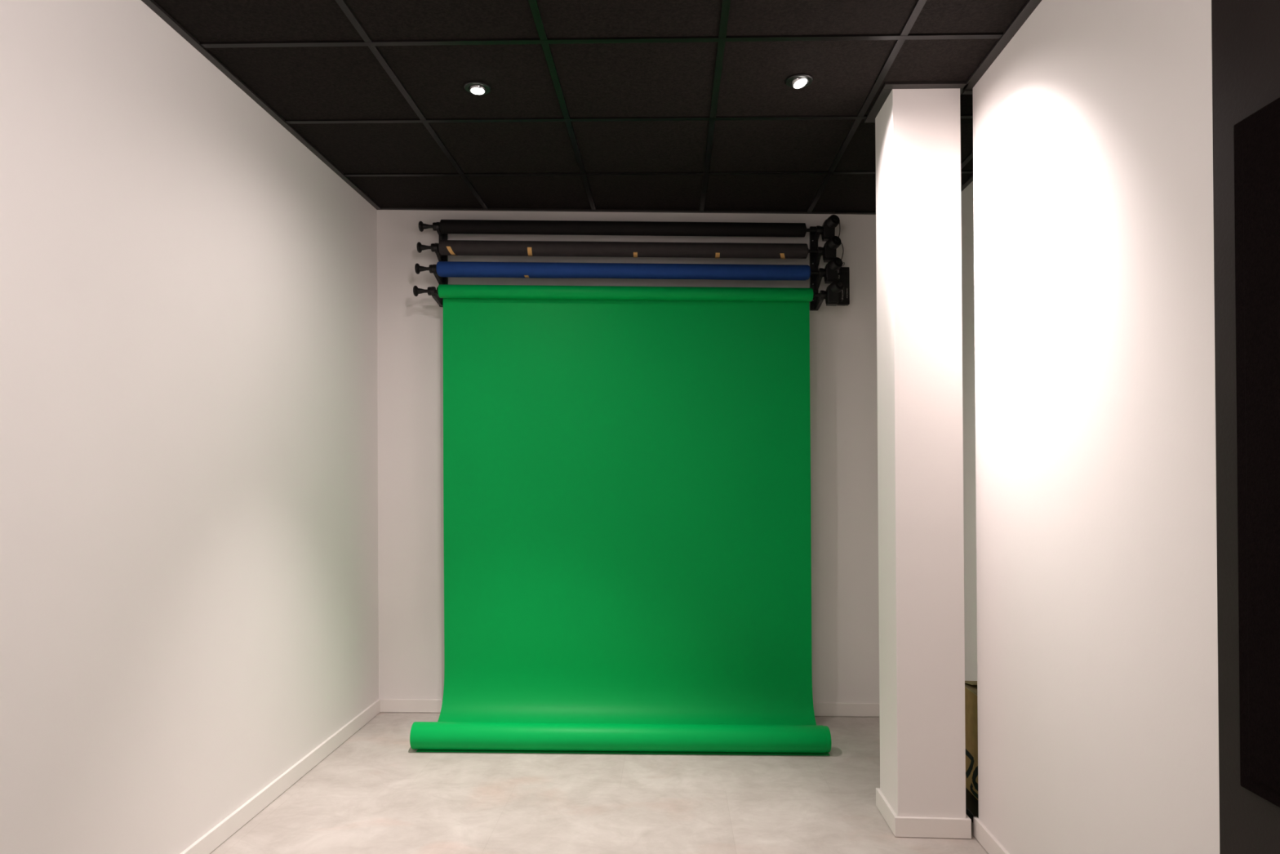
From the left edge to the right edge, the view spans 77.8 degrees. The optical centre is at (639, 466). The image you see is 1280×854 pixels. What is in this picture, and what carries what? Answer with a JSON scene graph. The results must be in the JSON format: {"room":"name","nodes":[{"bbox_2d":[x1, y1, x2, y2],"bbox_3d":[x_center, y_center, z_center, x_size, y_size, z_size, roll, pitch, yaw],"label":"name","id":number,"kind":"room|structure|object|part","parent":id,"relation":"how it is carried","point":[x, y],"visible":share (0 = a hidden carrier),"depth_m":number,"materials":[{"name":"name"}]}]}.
{"room":"studio","nodes":[
{"label":"studio","id":0,"kind":"room"},
{"bbox_2d":[0,0,378,853],"bbox_3d":[-1.672,-0.065,1.010,0.192,2.827,7.087,1,0,2],"label":"wall","id":1,"kind":"structure","parent":0,"point":[188,372],"depth_m":2.55,"materials":[{"name":"white paint"}]},
{"bbox_2d":[141,0,381,209],"bbox_3d":[-1.593,-1.460,0.955,0.028,0.010,6.967,1,0,2],"label":"trim","id":2,"kind":"structure","parent":1,"relation":"attached to","point":[151,4],"depth_m":3.04,"materials":[{"name":"black metal"}]},
{"bbox_2d":[180,699,380,853],"bbox_3d":[-1.586,1.311,0.931,0.015,0.072,6.953,1,0,2],"label":"baseboard","id":3,"kind":"structure","parent":1,"relation":"attached to","point":[217,835],"depth_m":3.25,"materials":[{"name":"white paint"}]},
{"bbox_2d":[153,0,1027,213],"bbox_3d":[0.083,-1.482,1.057,3.901,0.081,7.500,1,0,2],"label":"ceiling","id":4,"kind":"structure","parent":0,"point":[593,104],"depth_m":3.00,"materials":[{"name":"black tile"}]},
{"bbox_2d":[464,80,490,94],"bbox_3d":[-0.619,-1.434,3.021,0.100,0.021,0.100,1,0,2],"label":"recessed light","id":5,"kind":"object","parent":4,"relation":"in","point":[476,87],"visible":1,"depth_m":3.00,"materials":[{"name":"black paint"}]},
{"bbox_2d":[785,73,813,88],"bbox_3d":[0.592,-1.425,2.943,0.100,0.032,0.100,1,0,2],"label":"recessed light","id":6,"kind":"object","parent":4,"relation":"in","point":[798,80],"visible":1,"depth_m":2.92,"materials":[{"name":"black paint"}]},
{"bbox_2d":[209,711,988,853],"bbox_3d":[0.098,1.390,1.039,3.901,0.050,7.500,1,0,2],"label":"floor","id":7,"kind":"structure","parent":0,"point":[374,793],"depth_m":3.23,"materials":[{"name":"concrete"}]},
{"bbox_2d":[965,787,978,823],"bbox_3d":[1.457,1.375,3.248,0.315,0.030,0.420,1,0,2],"label":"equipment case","id":8,"kind":"object","parent":7,"relation":"on","point":[971,802],"visible":0.02,"depth_m":3.17,"materials":[{"name":"black plastic"}]},
{"bbox_2d":[964,680,977,799],"bbox_3d":[1.487,1.137,3.215,0.237,0.444,0.415,1,0,2],"label":"cardboard box","id":9,"kind":"object","parent":8,"relation":"on","point":[971,686],"visible":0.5,"depth_m":3.29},
{"bbox_2d":[377,209,879,702],"bbox_3d":[0.108,-0.029,4.555,3.475,2.827,0.389,1,0,2],"label":"wall","id":10,"kind":"structure","parent":0,"point":[844,491],"depth_m":4.43,"materials":[{"name":"white paint"}]},
{"bbox_2d":[426,222,448,306],"bbox_3d":[-1.107,-1.123,4.333,0.063,0.466,0.205,1,0,2],"label":"bracket","id":11,"kind":"object","parent":10,"relation":"attached to","point":[441,280],"visible":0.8,"depth_m":4.33,"materials":[{"name":"black metal"}]},
{"bbox_3d":[-1.097,-1.122,4.423,0.051,0.466,0.026,1,0,2],"label":"rail plate","id":12,"kind":"part","parent":11,"relation":"part of","materials":[{"name":"black paint"}]},
{"bbox_2d":[414,261,819,280],"bbox_3d":[-0.109,-1.055,4.286,2.208,0.083,0.082,1,0,0],"label":"roll","id":13,"kind":"object","parent":11,"relation":"hanging from","point":[443,268],"visible":1,"depth_m":4.25,"materials":[{"name":"blue paper"}]},
{"bbox_3d":[-1.175,-1.067,4.283,0.076,0.057,0.057,1,0,2],"label":"winding knob","id":14,"kind":"part","parent":13,"relation":"part of","materials":[{"name":"black plastic"}]},
{"bbox_2d":[416,240,817,258],"bbox_3d":[-0.108,-1.179,4.319,2.208,0.084,0.083,1,0,0],"label":"roll","id":15,"kind":"object","parent":11,"relation":"hanging from","point":[445,247],"visible":1,"depth_m":4.29,"materials":[{"name":"grey paper"}]},
{"bbox_3d":[-1.175,-1.191,4.317,0.076,0.057,0.057,1,0,2],"label":"winding knob","id":16,"kind":"part","parent":15,"relation":"part of","materials":[{"name":"black plastic"}]},
{"bbox_2d":[418,219,817,237],"bbox_3d":[-0.107,-1.306,4.352,2.208,0.075,0.077,1,0,0],"label":"roll","id":17,"kind":"object","parent":11,"relation":"hanging from","point":[446,226],"visible":1,"depth_m":4.32,"materials":[{"name":"black paper"}]},
{"bbox_3d":[-1.174,-1.316,4.350,0.076,0.057,0.057,1,0,2],"label":"winding knob","id":18,"kind":"part","parent":17,"relation":"part of","materials":[{"name":"black plastic"}]},
{"bbox_2d":[409,284,831,755],"bbox_3d":[-0.119,0.205,4.030,2.208,2.345,0.508,1,0,0],"label":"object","id":19,"kind":"object","parent":11,"relation":"hanging from","point":[627,469],"visible":1,"depth_m":4.28,"materials":[{"name":"green paper"}]},
{"bbox_3d":[-1.176,-0.940,4.253,0.076,0.057,0.057,1,0,2],"label":"winding knob","id":20,"kind":"part","parent":19,"relation":"part of","materials":[{"name":"black plastic"}]},
{"bbox_2d":[380,207,875,214],"bbox_3d":[0.107,-1.425,4.428,3.112,0.009,0.020,1,0,0],"label":"trim","id":21,"kind":"structure","parent":10,"relation":"attached to","point":[381,208],"depth_m":4.42,"materials":[{"name":"black metal"}]},
{"bbox_2d":[377,698,879,716],"bbox_3d":[0.110,1.346,4.414,3.137,0.072,0.014,1,0,0],"label":"baseboard","id":22,"kind":"structure","parent":10,"relation":"attached to","point":[397,705],"depth_m":4.41,"materials":[{"name":"white paint"}]},
{"bbox_2d":[809,225,826,311],"bbox_3d":[0.978,-1.103,4.337,0.053,0.466,0.206,1,0,-4],"label":"rail","id":23,"kind":"object","parent":10,"relation":"attached to","point":[815,258],"visible":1,"depth_m":4.40,"materials":[{"name":"black metal"}]},
{"bbox_3d":[0.971,-1.103,4.425,0.051,0.466,0.026,1,0,2],"label":"rail plate","id":24,"kind":"part","parent":23,"relation":"part of","materials":[{"name":"black paint"}]},
{"bbox_2d":[821,214,839,241],"bbox_3d":[1.039,-1.296,4.336,0.077,0.143,0.110,1,0,-19],"label":"motor","id":25,"kind":"object","parent":23,"relation":"attached to","point":[829,224],"visible":0.92,"depth_m":4.32,"materials":[{"name":"black plastic"}]},
{"bbox_2d":[822,235,843,262],"bbox_3d":[1.047,-1.171,4.302,0.103,0.143,0.098,1,0,2],"label":"motor","id":26,"kind":"object","parent":23,"relation":"attached to","point":[830,246],"visible":0.95,"depth_m":4.29,"materials":[{"name":"black plastic"}]},
{"bbox_2d":[823,257,844,284],"bbox_3d":[1.081,-1.055,4.300,0.179,0.126,0.111,1,0,-32],"label":"motor","id":27,"kind":"object","parent":23,"relation":"attached to","point":[832,268],"visible":0.94,"depth_m":4.25,"materials":[{"name":"black plastic"}]},
{"bbox_2d":[825,279,844,306],"bbox_3d":[1.052,-0.928,4.291,0.111,0.126,0.206,1,0,2],"label":"motor","id":28,"kind":"object","parent":23,"relation":"attached to","point":[833,290],"visible":1,"depth_m":4.22,"materials":[{"name":"black plastic"}]},
{"bbox_2d":[836,272,846,305],"bbox_3d":[1.111,-0.975,4.395,0.056,0.173,0.083,1,0,2],"label":"receiver","id":29,"kind":"object","parent":10,"relation":"attached to","point":[841,276],"visible":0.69,"depth_m":4.36,"materials":[{"name":"black plastic"}]},
{"bbox_2d":[838,266,849,305],"bbox_3d":[1.137,-1.002,4.415,0.054,0.206,0.046,1,0,2],"label":"receiver","id":30,"kind":"object","parent":10,"relation":"attached to","point":[842,269],"visible":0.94,"depth_m":4.39,"materials":[{"name":"black plastic"}]},
{"bbox_2d":[875,88,965,817],"bbox_3d":[1.089,-0.028,3.097,0.294,2.827,0.252,1,0,2],"label":"wall column","id":31,"kind":"structure","parent":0,"point":[917,131],"depth_m":2.97,"materials":[{"name":"white paint"}]},
{"bbox_2d":[864,80,968,122],"bbox_3d":[1.074,-1.423,3.106,0.310,0.010,0.324,1,0,2],"label":"trim","id":32,"kind":"structure","parent":31,"relation":"attached to","point":[887,86],"depth_m":2.97,"materials":[{"name":"black metal"}]},
{"bbox_2d":[875,787,971,838],"bbox_3d":[1.096,1.348,3.088,0.281,0.072,0.280,1,0,2],"label":"baseboard","id":33,"kind":"structure","parent":31,"relation":"attached to","point":[900,826],"depth_m":2.95,"materials":[{"name":"white paint"}]},
{"bbox_2d":[960,181,977,680],"bbox_3d":[1.717,-0.019,3.688,0.192,2.827,1.482,1,0,2],"label":"wall","id":34,"kind":"structure","parent":0,"point":[966,194],"depth_m":3.98,"materials":[{"name":"white paint"}]},
{"bbox_2d":[960,174,973,191],"bbox_3d":[1.623,-1.414,3.720,0.024,0.010,1.442,1,0,2],"label":"trim","id":35,"kind":"structure","parent":34,"relation":"attached to","point":[970,180],"depth_m":3.94,"materials":[{"name":"black metal"}]},
{"bbox_2d":[961,88,972,94],"bbox_3d":[1.415,-1.418,2.993,0.384,0.014,0.028,1,0,2],"label":"trim","id":36,"kind":"structure","parent":34,"relation":"attached to","point":[965,91],"depth_m":3.00,"materials":[{"name":"black metal"}]},
{"bbox_2d":[972,0,1279,853],"bbox_3d":[1.400,-0.042,0.151,0.550,2.828,5.611,1,0,2],"label":"wall","id":37,"kind":"structure","parent":0,"point":[1095,461],"depth_m":2.04,"materials":[{"name":"white paint"}]},
{"bbox_2d":[973,816,1009,853],"bbox_3d":[1.230,1.345,2.310,0.015,0.072,1.322,1,0,2],"label":"baseboard","id":38,"kind":"structure","parent":37,"relation":"attached to","point":[984,837],"depth_m":2.85,"materials":[{"name":"white paint"}]},
{"bbox_2d":[962,0,1041,89],"bbox_3d":[1.121,-1.439,0.177,0.036,0.010,5.623,1,0,2],"label":"trim","id":39,"kind":"structure","parent":37,"relation":"attached to","point":[1029,6],"depth_m":2.65,"materials":[{"name":"black metal"}]},
{"bbox_2d":[1233,97,1279,807],"bbox_3d":[1.171,-0.026,0.979,0.034,1.318,1.206,1,0,2],"label":"acoustic panel","id":40,"kind":"object","parent":37,"relation":"attached to","point":[1256,137],"visible":1,"depth_m":1.51,"materials":[{"name":"black fabric"}]}
]}

